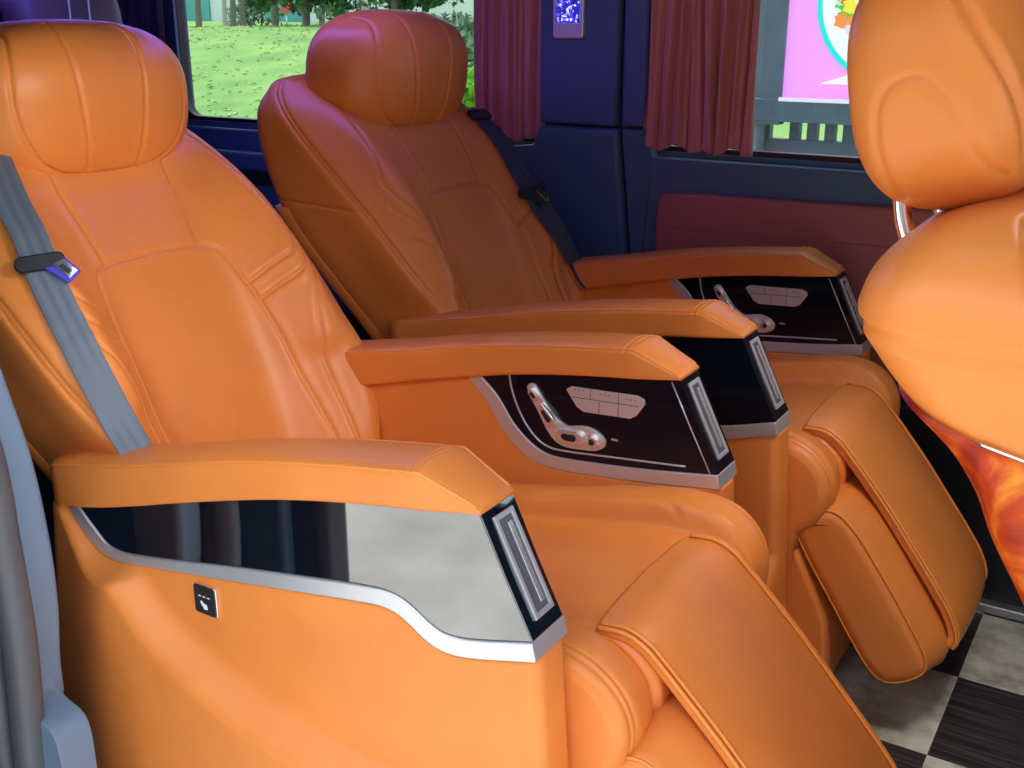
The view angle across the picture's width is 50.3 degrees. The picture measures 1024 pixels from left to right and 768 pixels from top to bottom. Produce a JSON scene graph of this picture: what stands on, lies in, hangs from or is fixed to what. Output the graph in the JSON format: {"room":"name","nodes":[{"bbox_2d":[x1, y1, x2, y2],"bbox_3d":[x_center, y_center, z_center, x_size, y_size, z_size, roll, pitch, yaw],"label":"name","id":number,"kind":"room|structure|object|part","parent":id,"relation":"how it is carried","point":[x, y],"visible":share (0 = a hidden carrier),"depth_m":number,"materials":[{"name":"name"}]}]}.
{"room":"vehicle interior","nodes":[
{"label":"vehicle interior","id":0,"kind":"room"},
{"bbox_2d":[0,0,864,169],"bbox_3d":[0.278,-0.395,2.662,4.700,1.450,0.050,11,22,30],"label":"wall","id":1,"kind":"structure","parent":0,"point":[169,6],"depth_m":2.67,"materials":[{"name":"blue"}]},
{"bbox_2d":[214,148,268,173],"bbox_3d":[-0.925,-0.679,3.261,1.960,0.057,0.055,11,22,30],"label":"trim","id":2,"kind":"structure","parent":1,"relation":"attached to","point":[243,160],"depth_m":3.14,"materials":[{"name":"blue"}]},
{"bbox_2d":[187,125,342,301],"bbox_3d":[-0.911,-0.539,3.342,1.950,0.490,0.025,11,22,30],"label":"trim","id":3,"kind":"structure","parent":1,"relation":"attached to","point":[216,137],"depth_m":3.20,"materials":[{"name":"blue plastic"}]},
{"bbox_2d":[176,0,534,141],"bbox_3d":[-0.453,-0.935,2.958,1.320,0.515,0.028,11,22,30],"label":"window","id":4,"kind":"structure","parent":1,"relation":"in","point":[193,113],"depth_m":3.28,"materials":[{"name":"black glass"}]},
{"bbox_2d":[553,0,585,38],"bbox_3d":[0.132,-0.915,2.496,0.080,0.237,0.016,11,22,30],"label":"wall lamp","id":5,"kind":"object","parent":1,"relation":"attached to","point":[569,16],"visible":1,"depth_m":2.51,"materials":[{"name":"blue plastic"}]},
{"bbox_3d":[0.130,-0.926,2.489,0.062,0.193,0.008,11,22,30],"label":"crystal panel","id":6,"kind":"part","parent":5,"relation":"part of","materials":[{"name":"blue glass"}]},
{"bbox_2d":[513,124,629,256],"bbox_3d":[0.105,-0.365,2.726,0.448,0.553,0.045,11,22,30],"label":"wall panel","id":7,"kind":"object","parent":1,"relation":"attached to","point":[582,168],"depth_m":2.62,"materials":[{"name":"blue plastic"}]},
{"bbox_2d":[541,0,624,126],"bbox_3d":[0.163,-0.831,2.536,0.207,0.443,0.038,11,22,30],"label":"trim","id":8,"kind":"structure","parent":1,"relation":"attached to","point":[581,79],"depth_m":2.54,"materials":[{"name":"blue plastic"}]},
{"bbox_2d":[622,0,651,127],"bbox_3d":[0.286,-0.808,2.468,0.063,0.443,0.030,11,22,30],"label":"trim","id":9,"kind":"structure","parent":1,"relation":"attached to","point":[637,12],"depth_m":2.48,"materials":[{"name":"blue plastic"}]},
{"bbox_2d":[337,301,1023,606],"bbox_3d":[0.199,0.095,2.792,4.600,0.400,0.090,11,22,30],"label":"trim","id":10,"kind":"structure","parent":1,"relation":"attached to","point":[999,586],"depth_m":2.30,"materials":[{"name":"black"}]},
{"bbox_2d":[622,128,901,396],"bbox_3d":[1.218,-0.147,2.083,2.242,0.556,0.032,11,22,30],"label":"trim","id":11,"kind":"structure","parent":1,"relation":"attached to","point":[648,175],"depth_m":2.45,"materials":[{"name":"blue"}]},
{"bbox_2d":[663,145,861,163],"bbox_3d":[1.096,-0.630,2.052,1.840,0.515,0.028,11,22,30],"label":"window frame","id":12,"kind":"structure","parent":1,"relation":"in","point":[757,153],"depth_m":2.40,"materials":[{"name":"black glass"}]},
{"bbox_2d":[655,192,933,379],"bbox_3d":[1.078,-0.145,2.141,1.737,0.390,0.035,11,22,30],"label":"door panel","id":13,"kind":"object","parent":1,"relation":"in","point":[855,236],"depth_m":2.37,"materials":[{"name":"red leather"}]},
{"bbox_2d":[977,597,1023,622],"bbox_3d":[0.174,0.305,2.820,4.600,0.022,0.045,11,22,30],"label":"trim","id":14,"kind":"structure","parent":1,"relation":"attached to","point":[989,606],"depth_m":2.30,"materials":[{"name":"silver metal"}]},
{"bbox_2d":[187,21,842,140],"bbox_3d":[0.881,-13.481,43.161,105.000,1.520,64.000,11,22,30],"label":"lawn","id":15,"kind":"structure","parent":0,"point":[239,102],"depth_m":26.11,"materials":[{"name":"green plant"}]},
{"bbox_2d":[195,0,202,26],"bbox_3d":[-12.258,-17.214,41.725,3.032,7.124,2.647,11,22,30],"label":"tree","id":16,"kind":"object","parent":15,"relation":"on","point":[198,16],"visible":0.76,"depth_m":42.62,"materials":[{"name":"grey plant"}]},
{"bbox_2d":[222,0,227,26],"bbox_3d":[-11.688,-17.537,43.805,3.079,6.430,2.595,11,22,30],"label":"tree","id":17,"kind":"object","parent":15,"relation":"on","point":[224,3],"visible":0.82,"depth_m":44.56,"materials":[{"name":"beige plant"}]},
{"bbox_2d":[230,0,235,25],"bbox_3d":[-9.447,-15.323,36.776,2.945,6.518,2.982,11,22,30],"label":"tree","id":18,"kind":"object","parent":15,"relation":"on","point":[232,2],"visible":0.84,"depth_m":37.77,"materials":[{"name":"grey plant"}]},
{"bbox_2d":[239,0,245,25],"bbox_3d":[-9.915,-16.103,37.876,3.052,7.301,2.891,11,22,30],"label":"tree","id":19,"kind":"object","parent":15,"relation":"on","point":[242,17],"visible":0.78,"depth_m":38.86,"materials":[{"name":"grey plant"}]},
{"bbox_2d":[227,0,284,25],"bbox_3d":[-12.513,-18.172,52.312,3.235,3.234,2.818,-2,19,-5],"label":"shrub","id":20,"kind":"object","parent":15,"relation":"on","point":[248,13],"visible":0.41,"depth_m":52.41,"materials":[{"name":"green plant"}]},
{"bbox_2d":[189,24,323,116],"bbox_3d":[-7.954,-8.816,29.206,14.313,1.550,40.929,-2,19,-6],"label":"fallen leaves","id":21,"kind":"object","parent":15,"relation":"on","point":[271,25],"visible":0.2,"depth_m":28.57,"materials":[{"name":"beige plant"}]},
{"bbox_2d":[244,0,316,25],"bbox_3d":[-10.878,-19.768,48.733,4.561,7.548,2.972,11,22,30],"label":"tree","id":22,"kind":"object","parent":15,"relation":"on","point":[259,4],"visible":0.44,"depth_m":49.67,"materials":[{"name":"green plant"}]},
{"bbox_3d":[-10.878,-20.023,48.647,4.561,7.011,2.972,11,22,30],"label":"crown","id":23,"kind":"part","parent":22,"relation":"part of","materials":[{"name":"green plant"}]},
{"bbox_2d":[281,2,290,24],"bbox_3d":[-8.373,-13.725,40.428,0.320,1.050,0.240,11,22,30],"label":"litter bin","id":24,"kind":"object","parent":15,"relation":"on","point":[283,9],"visible":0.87,"depth_m":40.31,"materials":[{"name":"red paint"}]},
{"bbox_2d":[319,5,324,24],"bbox_3d":[-7.463,-17.009,39.676,2.227,7.829,2.625,-14,23,-36],"label":"tree","id":25,"kind":"object","parent":15,"relation":"on","point":[322,22],"visible":0.33,"depth_m":40.78,"materials":[{"name":"brown plant"}]},
{"bbox_2d":[270,0,383,25],"bbox_3d":[-6.077,-15.015,33.693,3.949,7.796,2.863,16,24,39],"label":"tree","id":26,"kind":"object","parent":15,"relation":"on","point":[304,7],"visible":0.89,"depth_m":34.28,"materials":[{"name":"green plant"}]},
{"bbox_2d":[185,0,473,22],"bbox_3d":[-16.671,-25.175,71.671,38.000,5.500,6.120,11,22,30],"label":"building","id":27,"kind":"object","parent":15,"relation":"on","point":[211,10],"visible":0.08,"depth_m":66.92,"materials":[{"name":"white"}]},
{"bbox_2d":[185,0,210,20],"bbox_3d":[-21.369,-24.378,71.342,4.600,2.200,0.220,11,22,30],"label":"shutter","id":28,"kind":"object","parent":27,"relation":"hanging from","point":[190,4],"depth_m":70.51,"materials":[{"name":"teal paint"}]},
{"bbox_2d":[266,4,301,21],"bbox_3d":[-13.924,-22.912,66.984,3.100,2.200,0.220,11,22,30],"label":"shutter","id":29,"kind":"object","parent":27,"relation":"hanging from","point":[291,17],"depth_m":66.86,"materials":[{"name":"teal paint"}]},
{"bbox_2d":[355,0,370,9],"bbox_3d":[-5.643,-17.138,41.282,2.736,7.030,2.889,11,22,30],"label":"tree","id":30,"kind":"object","parent":15,"relation":"on","point":[362,6],"visible":0.06,"depth_m":41.91,"materials":[{"name":"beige plant"}]},
{"bbox_2d":[382,0,437,11],"bbox_3d":[-4.147,-17.531,41.281,3.464,7.756,2.813,11,22,30],"label":"tree","id":31,"kind":"object","parent":15,"relation":"on","point":[392,4],"visible":0.78,"depth_m":42.44,"materials":[{"name":"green plant"}]},
{"bbox_2d":[406,0,464,12],"bbox_3d":[-3.703,-17.852,43.523,4.209,6.945,2.953,11,22,30],"label":"tree","id":32,"kind":"object","parent":15,"relation":"on","point":[454,3],"visible":0.27,"depth_m":43.63,"materials":[{"name":"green plant"}]},
{"bbox_3d":[-3.703,-18.158,43.421,4.209,6.301,2.953,11,22,30],"label":"crown","id":33,"kind":"part","parent":32,"relation":"part of","materials":[{"name":"green plant"}]},
{"bbox_2d":[423,9,473,67],"bbox_3d":[-1.394,-7.107,23.076,2.657,1.617,2.039,11,22,30],"label":"shrub","id":34,"kind":"object","parent":15,"relation":"on","point":[465,27],"visible":0.09,"depth_m":22.27,"materials":[{"name":"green plant"}]},
{"bbox_2d":[462,66,474,106],"bbox_3d":[-0.694,-4.323,16.890,1.460,1.354,1.275,11,22,30],"label":"shrub","id":35,"kind":"object","parent":15,"relation":"on","point":[468,99],"visible":0.06,"depth_m":16.50,"materials":[{"name":"green plant"}]},
{"bbox_2d":[63,611,1023,767],"bbox_3d":[-0.160,0.547,2.229,4.700,0.060,1.720,11,22,30],"label":"floor","id":36,"kind":"structure","parent":0,"point":[967,710],"depth_m":2.01,"materials":[{"name":"tile"}]},
{"bbox_2d":[0,0,122,586],"bbox_3d":[-1.128,-0.262,2.538,0.784,1.279,1.240,11,22,30],"label":"bench","id":37,"kind":"object","parent":36,"relation":"on","point":[11,10],"visible":0.07,"depth_m":2.74,"materials":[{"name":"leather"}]},
{"bbox_2d":[0,19,896,767],"bbox_3d":[-0.191,0.105,1.573,1.511,1.197,0.640,11,22,30],"label":"seat","id":38,"kind":"object","parent":36,"relation":"on","point":[328,546],"visible":0.98,"depth_m":1.48,"materials":[{"name":"orange leather"}]},
{"bbox_2d":[0,155,151,454],"bbox_3d":[-0.648,-0.126,1.528,0.086,0.424,0.391,-17,25,-41],"label":"belt","id":39,"kind":"object","parent":38,"relation":"attached to","point":[47,271],"visible":0.94,"depth_m":1.49,"materials":[{"name":"grey fabric"}]},
{"bbox_3d":[-0.613,-0.159,1.494,0.033,0.025,0.011,5,19,13],"label":"tongue blade","id":40,"kind":"part","parent":39,"relation":"part of","materials":[{"name":"silver metal"}]},
{"bbox_3d":[-0.581,-0.113,1.770,0.553,0.670,0.592,8,20,31],"label":"backrest","id":41,"kind":"part","parent":38,"relation":"part of","materials":[{"name":"orange leather"}]},
{"bbox_2d":[193,582,219,617],"bbox_3d":[-0.395,0.280,1.422,0.041,0.043,0.014,11,22,30],"label":"switch","id":42,"kind":"object","parent":38,"relation":"attached to","point":[206,595],"depth_m":1.41,"materials":[{"name":"black plastic"}]},
{"bbox_3d":[-0.315,0.455,1.440,0.889,0.509,0.105,11,22,30],"label":"armrest","id":43,"kind":"part","parent":38,"relation":"part of","materials":[{"name":"orange leather"}]},
{"bbox_3d":[-0.277,0.171,1.345,0.743,0.205,0.066,11,22,30],"label":"armrest panel","id":44,"kind":"part","parent":38,"relation":"part of","materials":[{"name":"black"}]},
{"bbox_3d":[0.012,0.191,1.167,0.057,0.108,0.038,11,22,30],"label":"slot frame","id":45,"kind":"part","parent":38,"relation":"part of","materials":[{"name":"silver metal"}]},
{"bbox_3d":[-0.031,0.261,1.860,0.889,0.609,0.065,11,22,30],"label":"armrest","id":46,"kind":"part","parent":38,"relation":"part of","materials":[{"name":"orange leather"}]},
{"bbox_2d":[527,383,605,450],"bbox_3d":[0.083,0.053,1.673,0.138,0.093,0.005,11,22,30],"label":"switch","id":47,"kind":"object","parent":38,"relation":"attached to","point":[560,416],"depth_m":1.67,"materials":[{"name":"silver metal"}]},
{"bbox_3d":[0.135,0.037,1.676,0.417,0.162,0.066,11,22,30],"label":"armrest panel","id":48,"kind":"part","parent":38,"relation":"part of","materials":[{"name":"black plastic"}]},
{"bbox_2d":[507,481,768,767],"bbox_3d":[-0.065,0.285,1.567,0.755,0.260,0.448,11,22,30],"label":"seat cushion","id":49,"kind":"object","parent":38,"relation":"on","point":[644,577],"depth_m":1.38,"materials":[{"name":"orange leather"}]},
{"bbox_2d":[621,693,727,767],"bbox_3d":[0.322,0.503,1.389,0.280,0.306,0.428,11,22,30],"label":"cushion","id":50,"kind":"object","parent":38,"relation":"on","point":[670,735],"depth_m":1.24,"materials":[{"name":"orange leather"}]},
{"bbox_3d":[0.286,0.050,1.586,0.057,0.108,0.038,11,22,30],"label":"slot frame","id":51,"kind":"part","parent":38,"relation":"part of","materials":[{"name":"silver metal"}]},
{"bbox_2d":[257,9,987,683],"bbox_3d":[0.216,-0.113,2.193,1.461,1.216,0.640,11,22,30],"label":"seat","id":52,"kind":"object","parent":36,"relation":"on","point":[403,203],"visible":0.69,"depth_m":2.12,"materials":[{"name":"orange leather"}]},
{"bbox_3d":[-0.164,-0.332,2.382,0.553,0.670,0.592,11,22,30],"label":"backrest","id":53,"kind":"part","parent":52,"relation":"part of","materials":[{"name":"orange leather"}]},
{"bbox_2d":[464,107,585,288],"bbox_3d":[0.039,-0.425,2.478,0.303,0.391,0.100,11,22,30],"label":"belt","id":54,"kind":"object","parent":52,"relation":"attached to","point":[530,189],"visible":0.94,"depth_m":2.46,"materials":[{"name":"grey fabric"}]},
{"bbox_3d":[0.070,-0.427,2.454,0.029,0.027,0.011,3,19,9],"label":"tongue blade","id":55,"kind":"part","parent":54,"relation":"part of","materials":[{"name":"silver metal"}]},
{"bbox_3d":[0.129,-0.042,1.967,0.743,0.199,0.066,11,22,30],"label":"armrest panel","id":56,"kind":"part","parent":52,"relation":"part of","materials":[{"name":"black plastic"}]},
{"bbox_3d":[0.375,0.049,2.482,0.889,0.614,0.065,11,22,30],"label":"armrest","id":57,"kind":"part","parent":52,"relation":"part of","materials":[{"name":"orange leather"}]},
{"bbox_2d":[714,284,774,332],"bbox_3d":[0.489,-0.157,2.296,0.138,0.093,0.005,11,22,30],"label":"switch","id":58,"kind":"object","parent":52,"relation":"attached to","point":[756,302],"depth_m":2.28,"materials":[{"name":"silver metal"}]},
{"bbox_3d":[0.091,0.234,2.059,0.889,0.534,0.105,11,22,30],"label":"armrest","id":59,"kind":"part","parent":52,"relation":"part of","materials":[{"name":"orange leather"}]},
{"bbox_3d":[0.418,-0.019,1.790,0.057,0.108,0.038,11,22,30],"label":"slot frame","id":60,"kind":"part","parent":52,"relation":"part of","materials":[{"name":"silver metal"}]},
{"bbox_3d":[0.541,-0.173,2.299,0.417,0.162,0.066,11,22,30],"label":"armrest panel","id":61,"kind":"part","parent":52,"relation":"part of","materials":[{"name":"black plastic"}]},
{"bbox_2d":[768,354,899,562],"bbox_3d":[0.341,0.075,2.190,0.755,0.260,0.448,11,22,30],"label":"seat cushion","id":62,"kind":"object","parent":52,"relation":"on","point":[841,407],"depth_m":1.91,"materials":[{"name":"orange leather"}]},
{"bbox_3d":[0.692,-0.160,2.209,0.057,0.108,0.038,11,22,30],"label":"slot frame","id":63,"kind":"part","parent":52,"relation":"part of","materials":[{"name":"silver metal"}]},
{"bbox_2d":[800,473,948,680],"bbox_3d":[0.713,0.303,2.025,0.280,0.306,0.428,17,24,28],"label":"cushion","id":64,"kind":"object","parent":52,"relation":"on","point":[874,561],"depth_m":1.87,"materials":[{"name":"orange leather"}]},
{"bbox_2d":[847,0,1023,604],"bbox_3d":[0.749,0.263,0.996,0.943,1.267,0.540,11,22,30],"label":"seat","id":65,"kind":"object","parent":36,"relation":"on","point":[936,87],"visible":1,"depth_m":0.88,"materials":[{"name":"orange leather"}]},
{"bbox_3d":[0.374,-0.144,1.006,0.053,0.120,0.017,11,22,30],"label":"headrest post","id":66,"kind":"part","parent":65,"relation":"part of","materials":[{"name":"silver metal"}]},
{"bbox_3d":[0.594,0.173,1.066,0.480,0.712,0.540,11,22,30],"label":"backrest","id":67,"kind":"part","parent":65,"relation":"part of","materials":[{"name":"orange leather"}]},
{"bbox_3d":[0.468,0.060,0.852,0.207,0.033,0.066,-6,20,-19],"label":"shell trim","id":68,"kind":"part","parent":65,"relation":"part of","materials":[{"name":"silver metal"}]},
{"bbox_3d":[-0.179,-0.856,1.806,4.620,0.070,1.860,11,22,30],"label":"ceiling","id":69,"kind":"structure","parent":0,"visible":0},
{"bbox_2d":[117,0,165,43],"bbox_3d":[-1.228,-1.011,3.343,0.494,0.600,0.036,11,21,29],"label":"window curtain","id":70,"kind":"object","parent":69,"relation":"hanging from","point":[146,15],"visible":0.09,"depth_m":3.22,"materials":[{"name":"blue fabric"}]},
{"bbox_2d":[474,0,544,141],"bbox_3d":[-0.009,-0.836,2.645,0.207,0.487,0.036,11,22,30],"label":"window curtain","id":71,"kind":"object","parent":69,"relation":"hanging from","point":[507,33],"visible":0.91,"depth_m":2.66,"materials":[{"name":"red fabric"}]},
{"bbox_2d":[644,0,760,156],"bbox_3d":[0.415,-0.750,2.391,0.269,0.488,0.042,11,22,30],"label":"window curtain","id":72,"kind":"object","parent":69,"relation":"hanging from","point":[703,53],"visible":1,"depth_m":2.41,"materials":[{"name":"red fabric"}]},
{"bbox_3d":[-10.503,3.789,-5.615,70.000,0.100,36.000,11,22,30],"label":"ground","id":73,"kind":"structure","parent":0,"visible":0},
{"bbox_2d":[753,0,858,149],"bbox_3d":[2.300,-1.196,4.259,2.960,3.050,0.156,11,22,30],"label":"billboard","id":74,"kind":"object","parent":73,"relation":"on","point":[801,68],"visible":0.29,"depth_m":4.78,"materials":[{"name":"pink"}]},
{"bbox_3d":[1.107,-1.438,4.977,0.115,3.050,0.120,11,22,30],"label":"post","id":75,"kind":"part","parent":74,"relation":"part of","materials":[{"name":"grey metal"}]},
{"bbox_2d":[782,0,848,99],"bbox_3d":[2.324,-1.791,3.990,2.610,1.550,0.020,11,22,30],"label":"poster","id":76,"kind":"object","parent":74,"relation":"attached to","point":[815,33],"depth_m":4.74,"materials":[{"name":"pink paper"}]},
{"bbox_2d":[764,122,858,155],"bbox_3d":[2.184,-0.446,4.696,3.300,1.350,0.060,11,22,30],"label":"railing","id":77,"kind":"object","parent":73,"relation":"on","point":[811,144],"visible":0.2,"depth_m":4.97,"materials":[{"name":"grey metal"}]},
{"bbox_3d":[2.184,-0.446,4.696,3.300,1.350,0.060,11,22,30],"label":"rail","id":78,"kind":"part","parent":77,"relation":"part of","materials":[{"name":"grey paint"}]},
{"bbox_3d":[-1.665,-0.054,1.885,2.280,1.500,0.070,11,22,30],"label":"wall","id":79,"kind":"structure","parent":0,"visible":0},
{"bbox_2d":[0,438,44,767],"bbox_3d":[-0.702,0.173,1.359,0.248,1.208,0.051,11,22,30],"label":"seal","id":80,"kind":"object","parent":79,"relation":"attached to","point":[22,713],"visible":0.97,"depth_m":1.35,"materials":[{"name":"grey rubber"}]},
{"bbox_2d":[0,368,63,692],"bbox_3d":[-0.723,-0.030,1.374,0.296,0.920,0.047,11,22,30],"label":"trim","id":81,"kind":"structure","parent":79,"relation":"attached to","point":[33,528],"depth_m":1.37,"materials":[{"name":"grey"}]},
{"bbox_2d":[41,677,96,767],"bbox_3d":[-0.632,0.539,1.480,0.161,0.394,0.050,11,22,30],"label":"trim","id":82,"kind":"structure","parent":79,"relation":"attached to","point":[67,739],"depth_m":1.41,"materials":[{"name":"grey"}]}
]}

